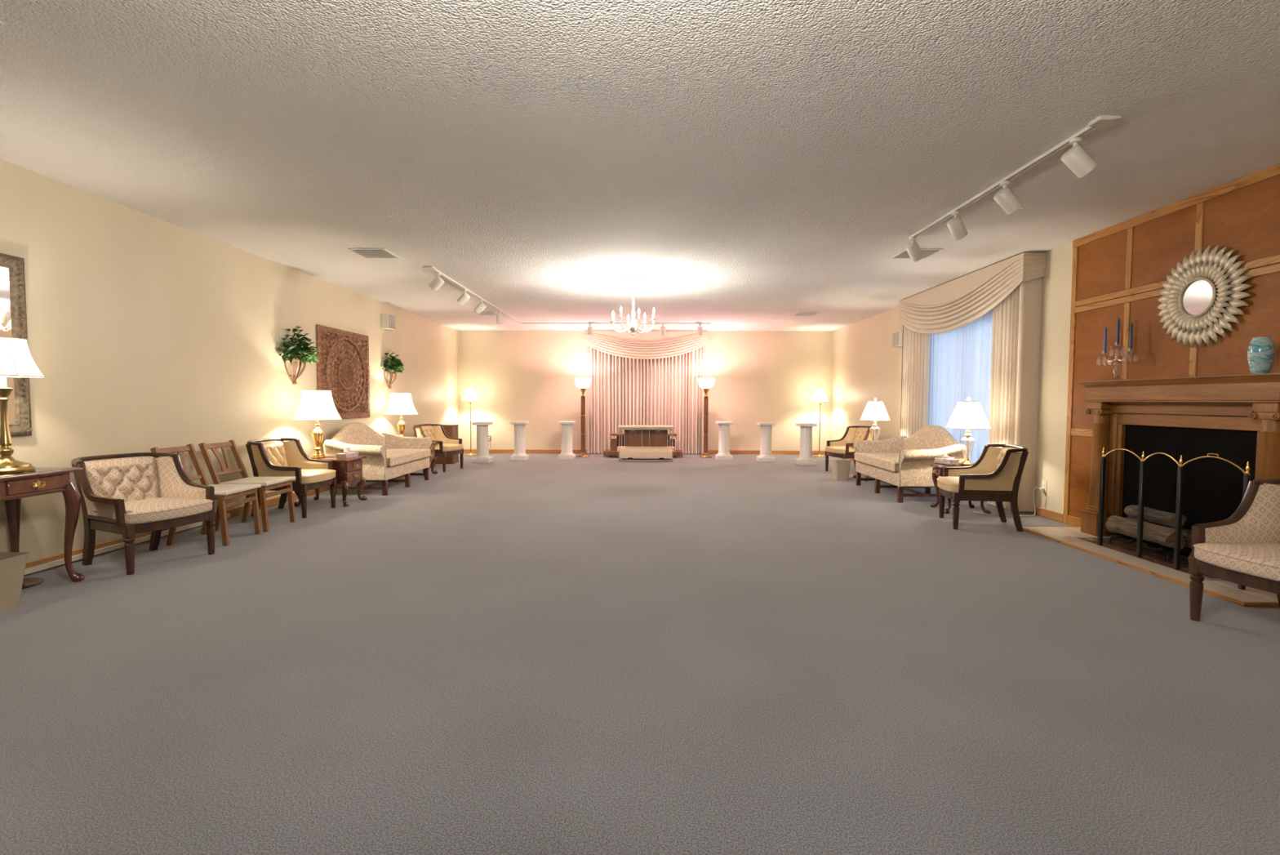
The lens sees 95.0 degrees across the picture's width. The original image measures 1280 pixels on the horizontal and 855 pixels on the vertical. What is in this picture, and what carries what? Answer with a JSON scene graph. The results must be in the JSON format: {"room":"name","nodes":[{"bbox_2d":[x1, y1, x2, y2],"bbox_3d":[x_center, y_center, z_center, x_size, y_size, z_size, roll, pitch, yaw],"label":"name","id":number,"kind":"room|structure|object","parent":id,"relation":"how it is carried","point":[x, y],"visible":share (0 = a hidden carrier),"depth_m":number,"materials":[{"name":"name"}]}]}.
{"room":"funeral home parlor","nodes":[
{"label":"funeral home parlor","id":0,"kind":"room"},
{"bbox_2d":[0,159,459,562],"bbox_3d":[-4.147,-0.366,3.898,0.120,2.700,18.140,0,3,1],"label":"wall","id":1,"kind":"structure","parent":0,"point":[145,332],"depth_m":5.00,"materials":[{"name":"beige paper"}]},
{"bbox_2d":[0,253,32,436],"bbox_3d":[-4.072,-0.500,3.220,0.042,1.170,1.350,0,3,1],"label":"framed mirror","id":2,"kind":"object","parent":1,"relation":"attached to","point":[13,315],"visible":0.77,"depth_m":3.81,"materials":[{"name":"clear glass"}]},
{"bbox_2d":[0,266,16,423],"bbox_3d":[-4.080,-0.500,3.220,0.006,1.000,1.180,0,3,1],"label":"mirror glass","id":3,"kind":"object","parent":2,"relation":"attached to","point":[7,273],"depth_m":3.79,"materials":[{"name":"beige mirror"}]},
{"bbox_2d":[23,455,436,576],"bbox_3d":[-4.084,0.940,3.957,0.014,0.085,18.140,0,3,1],"label":"baseboard","id":4,"kind":"structure","parent":1,"relation":"attached to","point":[237,511],"depth_m":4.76,"materials":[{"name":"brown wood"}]},
{"bbox_2d":[277,326,319,383],"bbox_3d":[-3.917,-0.843,6.838,0.291,0.674,0.645,0,3,1],"label":"wall planter","id":5,"kind":"object","parent":1,"relation":"attached to","point":[301,355],"visible":1,"depth_m":6.76,"materials":[{"name":"brown wood"}]},
{"bbox_2d":[315,324,370,418],"bbox_3d":[-4.018,-0.721,8.025,0.053,1.202,1.354,0,3,1],"label":"carved panel","id":6,"kind":"object","parent":1,"relation":"attached to","point":[344,366],"visible":0.91,"depth_m":7.98,"materials":[{"name":"brown wood"}]},
{"bbox_2d":[381,313,395,329],"bbox_3d":[-3.970,-1.663,9.252,0.123,0.230,0.250,0,3,1],"label":"wall speaker","id":7,"kind":"object","parent":1,"relation":"attached to","point":[388,321],"visible":1,"depth_m":9.13,"materials":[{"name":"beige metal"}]},
{"bbox_2d":[388,314,395,329],"bbox_3d":[-3.913,-1.663,9.252,0.008,0.210,0.224,0,3,1],"label":"grille","id":8,"kind":"object","parent":7,"relation":"attached to","point":[391,317],"depth_m":9.25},
{"bbox_2d":[382,349,404,388],"bbox_3d":[-3.911,-0.932,9.379,0.255,0.619,0.537,0,3,1],"label":"wall planter","id":9,"kind":"object","parent":1,"relation":"attached to","point":[395,366],"visible":1,"depth_m":9.31,"materials":[{"name":"brown wood"}]},
{"bbox_2d":[456,329,458,438],"bbox_3d":[-3.994,-0.819,12.839,0.012,2.615,0.008,0,3,1],"label":"trim","id":10,"kind":"structure","parent":1,"relation":"attached to","point":[456,330],"depth_m":12.83,"materials":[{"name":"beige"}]},
{"bbox_2d":[0,453,1279,854],"bbox_3d":[0.005,1.046,3.922,8.393,0.100,18.340,0,3,1],"label":"floor","id":11,"kind":"structure","parent":0,"point":[543,653],"depth_m":2.42,"materials":[{"name":"grey carpet"}]},
{"bbox_2d":[0,551,29,611],"bbox_3d":[-3.642,0.875,3.179,0.272,0.289,0.432,0,3,-1],"label":"basket","id":12,"kind":"object","parent":11,"relation":"on","point":[12,564],"visible":1,"depth_m":3.30,"materials":[{"name":"beige plastic"}]},
{"bbox_2d":[22,577,43,588],"bbox_3d":[-3.927,0.988,3.667,0.280,0.016,0.280,0,3,1],"label":"tray","id":13,"kind":"object","parent":11,"relation":"on","point":[27,582],"visible":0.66,"depth_m":3.75,"materials":[{"name":"brown wood"}]},
{"bbox_2d":[0,466,84,582],"bbox_3d":[-3.836,0.657,3.171,0.462,0.746,1.280,0,3,1],"label":"console table","id":14,"kind":"object","parent":11,"relation":"on","point":[14,486],"visible":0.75,"depth_m":3.72,"materials":[{"name":"brown wood"}]},
{"bbox_2d":[0,336,45,473],"bbox_3d":[-3.835,-0.136,3.535,0.364,0.803,0.364,0,3,1],"label":"lamp","id":15,"kind":"object","parent":14,"relation":"on","point":[16,360],"visible":1,"depth_m":3.52,"materials":[{"name":"white fabric"}]},
{"bbox_2d":[71,452,216,574],"bbox_3d":[-3.574,0.589,4.259,0.678,0.774,0.676,1,3,18],"label":"armchair","id":16,"kind":"object","parent":11,"relation":"on","point":[127,497],"visible":0.99,"depth_m":4.22,"materials":[{"name":"beige fabric"}]},
{"bbox_2d":[93,497,212,524],"bbox_3d":[-3.522,0.583,4.242,0.560,0.105,0.582,1,3,18],"label":"seat cushion","id":17,"kind":"object","parent":16,"relation":"on","point":[135,510],"depth_m":4.08,"materials":[{"name":"fabric"}]},
{"bbox_2d":[150,443,261,546],"bbox_3d":[-3.610,0.546,4.904,0.605,0.796,0.452,0,3,-1],"label":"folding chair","id":18,"kind":"object","parent":11,"relation":"on","point":[223,492],"visible":0.61,"depth_m":4.92,"materials":[{"name":"brown wood"}]},
{"bbox_2d":[198,439,295,531],"bbox_3d":[-3.606,0.523,5.409,0.605,0.796,0.452,0,3,-1],"label":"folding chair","id":19,"kind":"object","parent":11,"relation":"on","point":[267,482],"visible":0.86,"depth_m":5.35,"materials":[{"name":"brown wood"}]},
{"bbox_2d":[245,437,336,518],"bbox_3d":[-3.582,0.505,6.095,0.678,0.774,0.676,0,3,1],"label":"armchair","id":20,"kind":"object","parent":11,"relation":"on","point":[279,458],"visible":0.93,"depth_m":6.02,"materials":[{"name":"beige fabric"}]},
{"bbox_2d":[292,468,335,484],"bbox_3d":[-3.527,0.498,6.094,0.560,0.105,0.582,0,3,1],"label":"seat cushion","id":21,"kind":"object","parent":20,"relation":"on","point":[306,476],"depth_m":5.96,"materials":[{"name":"beige fabric"}]},
{"bbox_2d":[293,455,367,506],"bbox_3d":[-3.522,0.608,6.669,0.628,0.526,0.478,0,3,1],"label":"end table","id":22,"kind":"object","parent":11,"relation":"on","point":[349,470],"visible":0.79,"depth_m":6.52,"materials":[{"name":"brown wood"}]},
{"bbox_2d":[291,387,342,457],"bbox_3d":[-3.685,-0.054,6.701,0.508,0.792,0.508,0,3,1],"label":"brass table lamp","id":23,"kind":"object","parent":22,"relation":"on","point":[316,405],"visible":1,"depth_m":6.56,"materials":[{"name":"white fabric"}]},
{"bbox_2d":[336,447,358,458],"bbox_3d":[-3.329,0.285,6.673,0.125,0.118,0.230,1,3,9],"label":"tissue box","id":24,"kind":"object","parent":22,"relation":"on","point":[347,454],"visible":1,"depth_m":6.62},
{"bbox_2d":[323,422,431,495],"bbox_3d":[-3.479,0.367,7.905,0.848,0.872,1.704,0,3,1],"label":"sofa","id":25,"kind":"object","parent":11,"relation":"on","point":[390,457],"visible":0.85,"depth_m":7.65,"materials":[{"name":"beige fabric"}]},
{"bbox_2d":[386,448,431,466],"bbox_3d":[-3.388,0.386,7.904,0.656,0.134,1.387,0,3,1],"label":"seat cushion","id":26,"kind":"object","parent":25,"relation":"on","point":[394,457],"depth_m":7.81,"materials":[{"name":"beige fabric"}]},
{"bbox_2d":[422,441,437,476],"bbox_3d":[-3.543,0.494,9.137,0.628,0.526,0.478,0,3,1],"label":"end table","id":27,"kind":"object","parent":11,"relation":"on","point":[432,457],"visible":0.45,"depth_m":9.26,"materials":[{"name":"brown wood"}]},
{"bbox_2d":[383,391,418,436],"bbox_3d":[-3.721,-0.166,9.139,0.508,0.792,0.508,0,3,1],"label":"brass table lamp","id":28,"kind":"object","parent":27,"relation":"on","point":[400,403],"visible":0.88,"depth_m":8.99,"materials":[{"name":"white fabric"}]},
{"bbox_2d":[413,423,463,471],"bbox_3d":[-3.365,0.332,9.861,0.678,0.774,0.676,1,3,13],"label":"armchair","id":29,"kind":"object","parent":11,"relation":"on","point":[446,446],"visible":0.68,"depth_m":9.87,"materials":[{"name":"beige fabric"}]},
{"bbox_2d":[434,443,462,451],"bbox_3d":[-3.312,0.327,9.848,0.560,0.105,0.582,1,3,13],"label":"seat cushion","id":30,"kind":"object","parent":29,"relation":"on","point":[438,446],"depth_m":9.62,"materials":[{"name":"beige fabric"}]},
{"bbox_2d":[435,424,458,463],"bbox_3d":[-3.586,0.308,10.921,0.330,0.712,0.330,0,3,1],"label":"box","id":31,"kind":"object","parent":11,"relation":"on","point":[451,430],"visible":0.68,"depth_m":10.78,"materials":[{"name":"brown wood"}]},
{"bbox_2d":[462,388,479,455],"bbox_3d":[-3.599,-0.117,12.463,0.350,1.420,0.350,0,3,1],"label":"floor lamp","id":32,"kind":"object","parent":11,"relation":"on","point":[470,395],"visible":0.99,"depth_m":12.37,"materials":[{"name":"white fabric"}]},
{"bbox_2d":[471,422,493,462],"bbox_3d":[-2.984,0.279,11.124,0.310,0.755,0.310,0,3,1],"label":"pedestal","id":33,"kind":"object","parent":11,"relation":"on","point":[482,455],"visible":1,"depth_m":11.03,"materials":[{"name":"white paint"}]},
{"bbox_2d":[510,421,528,460],"bbox_3d":[-2.369,0.261,11.558,0.310,0.755,0.310,0,3,1],"label":"pedestal","id":34,"kind":"object","parent":11,"relation":"on","point":[519,454],"visible":1,"depth_m":11.46,"materials":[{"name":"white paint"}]},
{"bbox_2d":[558,421,575,459],"bbox_3d":[-1.467,0.254,11.769,0.310,0.755,0.310,0,3,1],"label":"pedestal","id":35,"kind":"object","parent":11,"relation":"on","point":[566,453],"visible":1,"depth_m":11.67,"materials":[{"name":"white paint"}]},
{"bbox_2d":[574,377,591,457],"bbox_3d":[-1.182,-0.211,12.185,0.357,1.646,0.357,0,3,1],"label":"torchiere","id":36,"kind":"object","parent":11,"relation":"on","point":[582,383],"visible":1,"depth_m":12.13,"materials":[{"name":"gold metal"}]},
{"bbox_2d":[574,377,591,387],"bbox_3d":[-1.180,-0.922,12.152,0.357,0.221,0.357,0,3,1],"label":"glass bowl","id":37,"kind":"object","parent":36,"relation":"on","point":[580,382],"depth_m":12.02,"materials":[{"name":"white glass"}]},
{"bbox_2d":[603,432,682,457],"bbox_3d":[0.067,0.370,12.210,1.620,0.489,0.460,0,3,1],"label":"stand","id":38,"kind":"object","parent":11,"relation":"on","point":[615,441],"visible":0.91,"depth_m":12.05,"materials":[{"name":"brown wood"}]},
{"bbox_2d":[617,425,674,462],"bbox_3d":[0.114,0.310,11.347,1.104,0.690,0.318,0,3,1],"label":"kneeler","id":39,"kind":"object","parent":11,"relation":"on","point":[645,442],"visible":1,"depth_m":11.26,"materials":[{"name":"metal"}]},
{"bbox_2d":[697,377,715,457],"bbox_3d":[1.368,-0.202,12.161,0.357,1.646,0.357,0,3,1],"label":"torchiere","id":40,"kind":"object","parent":11,"relation":"on","point":[706,383],"visible":1,"depth_m":12.11,"materials":[{"name":"gold metal"}]},
{"bbox_2d":[697,377,715,388],"bbox_3d":[1.370,-0.914,12.128,0.357,0.221,0.357,0,3,1],"label":"glass bowl","id":41,"kind":"object","parent":40,"relation":"on","point":[704,382],"depth_m":12.00,"materials":[{"name":"white glass"}]},
{"bbox_2d":[715,421,733,459],"bbox_3d":[1.693,0.261,11.809,0.310,0.755,0.310,0,3,1],"label":"pedestal","id":42,"kind":"object","parent":11,"relation":"on","point":[723,453],"visible":1,"depth_m":11.71,"materials":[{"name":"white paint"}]},
{"bbox_2d":[755,422,776,462],"bbox_3d":[2.449,0.282,11.402,0.310,0.755,0.310,0,3,1],"label":"pedestal","id":43,"kind":"object","parent":11,"relation":"on","point":[765,455],"visible":1,"depth_m":11.30,"materials":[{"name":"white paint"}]},
{"bbox_2d":[795,422,817,465],"bbox_3d":[3.084,0.307,10.896,0.310,0.755,0.310,0,3,1],"label":"pedestal","id":44,"kind":"object","parent":11,"relation":"on","point":[806,458],"visible":1,"depth_m":10.80,"materials":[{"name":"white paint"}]},
{"bbox_2d":[811,389,828,457],"bbox_3d":[3.800,-0.093,12.393,0.350,1.420,0.350,0,3,1],"label":"floor lamp","id":45,"kind":"object","parent":11,"relation":"on","point":[820,396],"visible":0.98,"depth_m":12.30,"materials":[{"name":"white fabric"}]},
{"bbox_2d":[831,458,851,479],"bbox_3d":[3.003,0.630,8.769,0.247,0.304,0.212,0,3,-2],"label":"basket","id":46,"kind":"object","parent":11,"relation":"on","point":[840,467],"visible":1,"depth_m":8.69,"materials":[{"name":"beige plastic"}]},
{"bbox_2d":[825,425,877,471],"bbox_3d":[3.431,0.363,9.616,0.678,0.774,0.676,0,3,-11],"label":"armchair","id":47,"kind":"object","parent":11,"relation":"on","point":[842,448],"visible":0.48,"depth_m":9.67,"materials":[{"name":"beige fabric"}]},
{"bbox_2d":[825,445,853,453],"bbox_3d":[3.378,0.357,9.605,0.560,0.105,0.582,0,3,-11],"label":"seat cushion","id":48,"kind":"object","parent":47,"relation":"on","point":[828,449],"depth_m":9.38,"materials":[{"name":"beige fabric"}]},
{"bbox_2d":[853,446,868,480],"bbox_3d":[3.514,0.539,8.820,0.600,0.507,0.540,0,3,-5],"label":"end table","id":49,"kind":"object","parent":11,"relation":"on","point":[855,475],"visible":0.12,"depth_m":8.96,"materials":[{"name":"brown wood"}]},
{"bbox_2d":[859,397,890,439],"bbox_3d":[3.567,-0.084,8.901,0.430,0.728,0.430,0,3,1],"label":"table lamp","id":50,"kind":"object","parent":49,"relation":"on","point":[875,410],"visible":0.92,"depth_m":8.78,"materials":[{"name":"white fabric"}]},
{"bbox_2d":[853,425,966,502],"bbox_3d":[3.386,0.406,7.490,0.848,0.872,1.704,0,3,1],"label":"sofa","id":51,"kind":"object","parent":11,"relation":"on","point":[903,463],"visible":0.91,"depth_m":7.16,"materials":[{"name":"beige fabric"}]},
{"bbox_2d":[854,452,899,471],"bbox_3d":[3.294,0.424,7.492,0.656,0.134,1.387,0,3,1],"label":"seat cushion","id":52,"kind":"object","parent":51,"relation":"on","point":[884,461],"depth_m":7.41,"materials":[{"name":"beige fabric"}]},
{"bbox_2d":[929,462,991,513],"bbox_3d":[3.450,0.654,6.318,0.600,0.507,0.540,0,3,6],"label":"end table","id":53,"kind":"object","parent":11,"relation":"on","point":[938,468],"visible":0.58,"depth_m":6.28,"materials":[{"name":"brown wood"}]},
{"bbox_2d":[934,453,959,464],"bbox_3d":[3.339,0.334,6.389,0.125,0.118,0.230,0,3,-14],"label":"tissue box","id":54,"kind":"object","parent":53,"relation":"on","point":[944,459],"visible":1,"depth_m":6.35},
{"bbox_2d":[946,396,991,465],"bbox_3d":[3.531,0.035,6.314,0.430,0.728,0.430,0,3,1],"label":"table lamp","id":55,"kind":"object","parent":53,"relation":"on","point":[967,415],"visible":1,"depth_m":6.20,"materials":[{"name":"white fabric"}]},
{"bbox_2d":[936,444,1028,531],"bbox_3d":[3.217,0.547,5.588,0.678,0.774,0.676,1,3,15],"label":"armchair","id":56,"kind":"object","parent":11,"relation":"on","point":[995,476],"visible":1,"depth_m":5.34,"materials":[{"name":"beige fabric"}]},
{"bbox_2d":[937,475,1009,493],"bbox_3d":[3.164,0.540,5.601,0.560,0.105,0.582,1,3,15],"label":"seat cushion","id":57,"kind":"object","parent":56,"relation":"on","point":[947,484],"depth_m":5.33,"materials":[{"name":"beige fabric"}]},
{"bbox_2d":[973,486,1039,515],"bbox_3d":[3.788,0.756,6.048,0.598,0.305,0.148,1,3,18],"label":"power cord","id":58,"kind":"object","parent":11,"relation":"on","point":[1036,486],"visible":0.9,"depth_m":6.03,"materials":[{"name":"beige plastic"}]},
{"bbox_2d":[1022,525,1279,606],"bbox_3d":[3.798,0.927,4.410,0.618,0.115,2.076,0,3,1],"label":"hearth","id":59,"kind":"object","parent":11,"relation":"on","point":[1153,561],"depth_m":4.30,"materials":[{"name":"grey tile"}]},
{"bbox_2d":[1105,515,1186,549],"bbox_3d":[3.850,0.788,4.484,0.144,0.145,0.583,0,3,1],"label":"log","id":60,"kind":"object","parent":59,"relation":"on","point":[1164,535],"visible":0.88,"depth_m":4.40,"materials":[{"name":"brown wood"}]},
{"bbox_2d":[1126,516,1191,547],"bbox_3d":[3.997,0.800,4.493,0.143,0.144,0.563,0,3,1],"label":"log","id":61,"kind":"object","parent":59,"relation":"on","point":[1187,533],"visible":0.18,"depth_m":4.23,"materials":[{"name":"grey wood"}]},
{"bbox_2d":[1124,504,1186,528],"bbox_3d":[3.929,0.679,4.488,0.114,0.113,0.444,0,3,1],"label":"log","id":62,"kind":"object","parent":61,"relation":"on","point":[1150,514],"visible":0.84,"depth_m":4.43,"materials":[{"name":"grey wood"}]},
{"bbox_2d":[1097,447,1251,589],"bbox_3d":[3.715,0.563,4.159,0.055,0.824,1.128,0,3,-1],"label":"fire screen","id":63,"kind":"object","parent":59,"relation":"on","point":[1246,476],"visible":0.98,"depth_m":4.33,"materials":[{"name":"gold metal"}]},
{"bbox_2d":[1077,372,1279,557],"bbox_3d":[3.980,0.297,4.400,0.205,1.334,1.676,0,3,1],"label":"fireplace mantel","id":64,"kind":"object","parent":59,"relation":"on","point":[1236,418],"visible":0.81,"depth_m":4.36,"materials":[{"name":"brown wood"}]},
{"bbox_2d":[1098,344,1137,380],"bbox_3d":[4.005,-0.555,4.926,0.128,0.320,0.376,0,3,1],"label":"candelabrum","id":65,"kind":"object","parent":64,"relation":"on","point":[1112,347],"visible":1,"depth_m":4.92,"materials":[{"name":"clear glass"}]},
{"bbox_2d":[1102,326,1106,353],"bbox_3d":[4.007,-0.756,5.052,0.023,0.235,0.022,0,3,1],"label":"taper candle","id":66,"kind":"object","parent":65,"relation":"on","point":[1105,328],"visible":1,"depth_m":5.04,"materials":[{"name":"blue wax"}]},
{"bbox_2d":[1115,316,1119,344],"bbox_3d":[4.006,-0.810,4.914,0.023,0.235,0.022,0,3,1],"label":"taper candle","id":67,"kind":"object","parent":65,"relation":"on","point":[1118,319],"visible":1,"depth_m":4.91,"materials":[{"name":"blue wax"}]},
{"bbox_2d":[1128,321,1133,351],"bbox_3d":[4.004,-0.744,4.782,0.023,0.235,0.022,0,3,1],"label":"taper candle","id":68,"kind":"object","parent":65,"relation":"on","point":[1131,338],"visible":1,"depth_m":4.78,"materials":[{"name":"blue wax"}]},
{"bbox_2d":[1077,372,1279,387],"bbox_3d":[3.982,-0.341,4.370,0.205,0.056,1.676,0,3,1],"label":"mantel shelf","id":69,"kind":"object","parent":64,"relation":"attached to","point":[1260,379],"depth_m":4.11,"materials":[{"name":"brown wood"}]},
{"bbox_2d":[1246,337,1275,373],"bbox_3d":[3.994,-0.460,3.774,0.124,0.236,0.124,0,3,1],"label":"vase","id":70,"kind":"object","parent":64,"relation":"on","point":[1260,353],"visible":0.9,"depth_m":3.74,"materials":[{"name":"teal ceramic"}]},
{"bbox_2d":[1188,478,1279,621],"bbox_3d":[3.286,0.670,2.924,0.678,0.774,0.676,0,3,-9],"label":"armchair","id":71,"kind":"object","parent":11,"relation":"on","point":[1242,548],"visible":1,"depth_m":3.15,"materials":[{"name":"beige fabric"}]},
{"bbox_2d":[1194,542,1279,581],"bbox_3d":[3.232,0.664,2.915,0.560,0.105,0.582,0,3,-9],"label":"seat cushion","id":72,"kind":"object","parent":71,"relation":"on","point":[1260,561],"depth_m":2.93,"materials":[{"name":"fabric"}]},
{"bbox_2d":[0,0,1279,331],"bbox_3d":[0.013,-1.751,3.794,8.393,0.100,18.340,0,3,1],"label":"ceiling","id":73,"kind":"structure","parent":0,"point":[764,162],"depth_m":3.29,"materials":[{"name":"white paint"}]},
{"bbox_2d":[347,248,400,258],"bbox_3d":[-2.755,-1.805,6.101,0.380,0.020,0.380,0,3,1],"label":"ceiling vent","id":74,"kind":"object","parent":73,"relation":"in","point":[364,252],"visible":1,"depth_m":6.07,"materials":[{"name":"white metal"}]},
{"bbox_2d":[472,311,497,315],"bbox_3d":[-2.694,-1.996,10.276,0.380,0.020,0.380,0,3,1],"label":"ceiling vent","id":75,"kind":"object","parent":73,"relation":"in","point":[482,313],"visible":0.83,"depth_m":10.18,"materials":[{"name":"white metal"}]},
{"bbox_2d":[422,266,711,324],"bbox_3d":[-0.545,-1.935,9.113,3.820,0.024,4.903,0,3,1],"label":"track","id":76,"kind":"object","parent":73,"relation":"attached to","point":[433,268],"visible":1,"depth_m":11.51,"materials":[{"name":"beige metal"}]},
{"bbox_2d":[428,272,444,291],"bbox_3d":[-2.419,-1.726,6.977,0.181,0.213,0.104,1,3,14],"label":"track spotlight","id":77,"kind":"object","parent":76,"relation":"attached to","point":[438,281],"visible":1,"depth_m":6.94,"materials":[{"name":"beige metal"}]},
{"bbox_2d":[457,288,470,305],"bbox_3d":[-2.409,-1.774,8.008,0.182,0.212,0.104,1,3,18],"label":"track spotlight","id":78,"kind":"object","parent":76,"relation":"attached to","point":[464,296],"visible":1,"depth_m":7.97,"materials":[{"name":"beige metal"}]},
{"bbox_2d":[474,299,485,314],"bbox_3d":[-2.401,-1.810,8.804,0.181,0.213,0.104,1,3,10],"label":"track spotlight","id":79,"kind":"object","parent":76,"relation":"attached to","point":[481,306],"visible":1,"depth_m":8.76,"materials":[{"name":"beige metal"}]},
{"bbox_2d":[496,310,502,323],"bbox_3d":[-2.368,-1.861,9.900,0.104,0.212,0.111,0,3,1],"label":"track spotlight","id":80,"kind":"object","parent":76,"relation":"attached to","point":[499,316],"visible":1,"depth_m":9.86,"materials":[{"name":"beige metal"}]},
{"bbox_2d":[697,324,702,335],"bbox_3d":[1.178,-1.921,11.544,0.104,0.222,0.150,0,3,1],"label":"track spotlight","id":81,"kind":"object","parent":76,"relation":"attached to","point":[700,329],"visible":1,"depth_m":11.51,"materials":[{"name":"beige metal"}]},
{"bbox_2d":[612,275,654,284],"bbox_3d":[-0.082,-1.855,7.384,0.528,0.022,0.528,0,3,1],"label":"ceiling medallion","id":82,"kind":"object","parent":73,"relation":"attached to","point":[624,279],"visible":0.98,"depth_m":7.34,"materials":[{"name":"white paint"}]},
{"bbox_2d":[610,279,657,335],"bbox_3d":[-0.083,-1.514,7.400,0.591,0.705,0.591,0,3,1],"label":"chandelier","id":83,"kind":"object","parent":73,"relation":"hanging from","point":[633,326],"visible":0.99,"depth_m":7.37,"materials":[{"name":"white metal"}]},
{"bbox_2d":[584,329,706,453],"bbox_3d":[0.126,-0.766,12.761,2.640,2.680,0.294,0,3,1],"label":"curtain","id":84,"kind":"object","parent":73,"relation":"hanging from","point":[651,378],"visible":0.84,"depth_m":12.79,"materials":[{"name":"fabric"}]},
{"bbox_2d":[791,311,819,315],"bbox_3d":[2.885,-1.978,10.223,0.380,0.020,0.380,0,3,1],"label":"ceiling vent","id":85,"kind":"object","parent":73,"relation":"in","point":[797,313],"visible":1,"depth_m":10.16,"materials":[{"name":"white metal"}]},
{"bbox_2d":[889,248,943,258],"bbox_3d":[2.845,-1.786,6.047,0.380,0.020,0.380,0,3,1],"label":"ceiling vent","id":86,"kind":"object","parent":73,"relation":"in","point":[926,252],"visible":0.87,"depth_m":5.98,"materials":[{"name":"white metal"}]},
{"bbox_2d":[908,115,1121,239],"bbox_3d":[2.518,-1.704,4.290,0.120,0.024,2.345,0,3,1],"label":"track","id":87,"kind":"object","parent":73,"relation":"attached to","point":[1102,120],"visible":0.92,"depth_m":3.69,"materials":[{"name":"beige metal"}]},
{"bbox_2d":[905,236,924,262],"bbox_3d":[2.536,-1.637,5.413,0.173,0.220,0.104,-1,3,-20],"label":"track spotlight","id":88,"kind":"object","parent":87,"relation":"attached to","point":[913,249],"visible":1,"depth_m":5.38,"materials":[{"name":"beige metal"}]},
{"bbox_2d":[946,210,968,240],"bbox_3d":[2.529,-1.604,4.676,0.176,0.218,0.104,-1,3,-26],"label":"track spotlight","id":89,"kind":"object","parent":87,"relation":"attached to","point":[955,225],"visible":1,"depth_m":4.64,"materials":[{"name":"beige metal"}]},
{"bbox_2d":[993,180,1022,214],"bbox_3d":[2.527,-1.576,4.031,0.180,0.214,0.104,0,3,-9],"label":"track spotlight","id":90,"kind":"object","parent":87,"relation":"attached to","point":[1004,197],"visible":1,"depth_m":4.00,"materials":[{"name":"beige metal"}]},
{"bbox_2d":[1060,137,1097,177],"bbox_3d":[2.521,-1.546,3.370,0.180,0.214,0.113,0,3,1],"label":"track spotlight","id":91,"kind":"object","parent":87,"relation":"attached to","point":[1076,158],"visible":1,"depth_m":3.34,"materials":[{"name":"beige metal"}]},
{"bbox_2d":[457,330,831,450],"bbox_3d":[0.098,-0.771,12.978,8.393,2.700,0.120,0,3,1],"label":"wall","id":92,"kind":"structure","parent":0,"point":[775,376],"depth_m":12.91,"materials":[{"name":"beige paint"}]},
{"bbox_2d":[463,448,825,454],"bbox_3d":[0.093,0.538,12.971,8.165,0.085,0.014,0,3,1],"label":"baseboard","id":93,"kind":"structure","parent":92,"relation":"attached to","point":[465,451],"depth_m":12.98,"materials":[{"name":"brown wood"}]},
{"bbox_2d":[830,241,1279,513],"bbox_3d":[4.165,-0.339,3.818,0.120,2.700,18.140,0,3,1],"label":"wall","id":94,"kind":"structure","parent":0,"point":[866,366],"depth_m":6.10,"materials":[{"name":"beige paint"}]},
{"bbox_2d":[892,331,902,347],"bbox_3d":[4.100,-1.390,9.277,0.123,0.230,0.250,0,3,1],"label":"wall speaker","id":95,"kind":"object","parent":94,"relation":"attached to","point":[896,336],"visible":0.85,"depth_m":9.22,"materials":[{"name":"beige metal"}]},
{"bbox_2d":[892,332,898,346],"bbox_3d":[4.042,-1.391,9.277,0.008,0.210,0.224,0,3,1],"label":"grille","id":96,"kind":"object","parent":95,"relation":"attached to","point":[895,335],"depth_m":9.26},
{"bbox_2d":[846,457,1063,522],"bbox_3d":[4.147,0.718,9.311,0.014,0.085,7.236,0,3,1],"label":"baseboard","id":97,"kind":"structure","parent":94,"relation":"attached to","point":[1053,515],"depth_m":5.92,"materials":[{"name":"brown wood"}]},
{"bbox_2d":[898,252,1046,511],"bbox_3d":[3.994,-0.512,7.486,0.294,2.670,2.932,0,3,1],"label":"drapery","id":98,"kind":"object","parent":94,"relation":"attached to","point":[976,335],"visible":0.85,"depth_m":6.84,"materials":[{"name":"beige fabric"}]},
{"bbox_2d":[927,308,992,462],"bbox_3d":[4.066,-0.442,7.489,0.051,2.530,1.900,0,3,1],"label":"sheer curtain","id":99,"kind":"object","parent":98,"relation":"hanging from","point":[960,358],"depth_m":7.38,"materials":[{"name":"white fabric"}]},
{"bbox_2d":[1039,480,1046,493],"bbox_3d":[4.102,0.603,5.979,0.042,0.120,0.074,0,3,1],"label":"wall outlet","id":100,"kind":"object","parent":94,"relation":"attached to","point":[1043,488],"visible":1,"depth_m":5.97,"materials":[{"name":"white plastic"}]},
{"bbox_2d":[1062,163,1279,558],"bbox_3d":[4.098,-0.363,4.348,0.026,2.700,2.550,0,3,1],"label":"wood paneling","id":101,"kind":"structure","parent":94,"relation":"attached to","point":[1134,256],"depth_m":4.65,"materials":[{"name":"brown wood"}]},
{"bbox_2d":[1156,245,1253,347],"bbox_3d":[4.061,-0.945,4.267,0.057,0.725,0.725,0,3,1],"label":"sunburst mirror","id":102,"kind":"object","parent":94,"relation":"attached to","point":[1196,293],"visible":1,"depth_m":4.22,"materials":[{"name":"beige metal"}]},
{"bbox_2d":[1177,276,1216,317],"bbox_3d":[4.050,-0.945,4.267,0.020,0.288,0.288,0,3,1],"label":"mirror","id":103,"kind":"object","parent":102,"relation":"attached to","point":[1197,295],"depth_m":4.27,"materials":[{"name":"clear mirror"}]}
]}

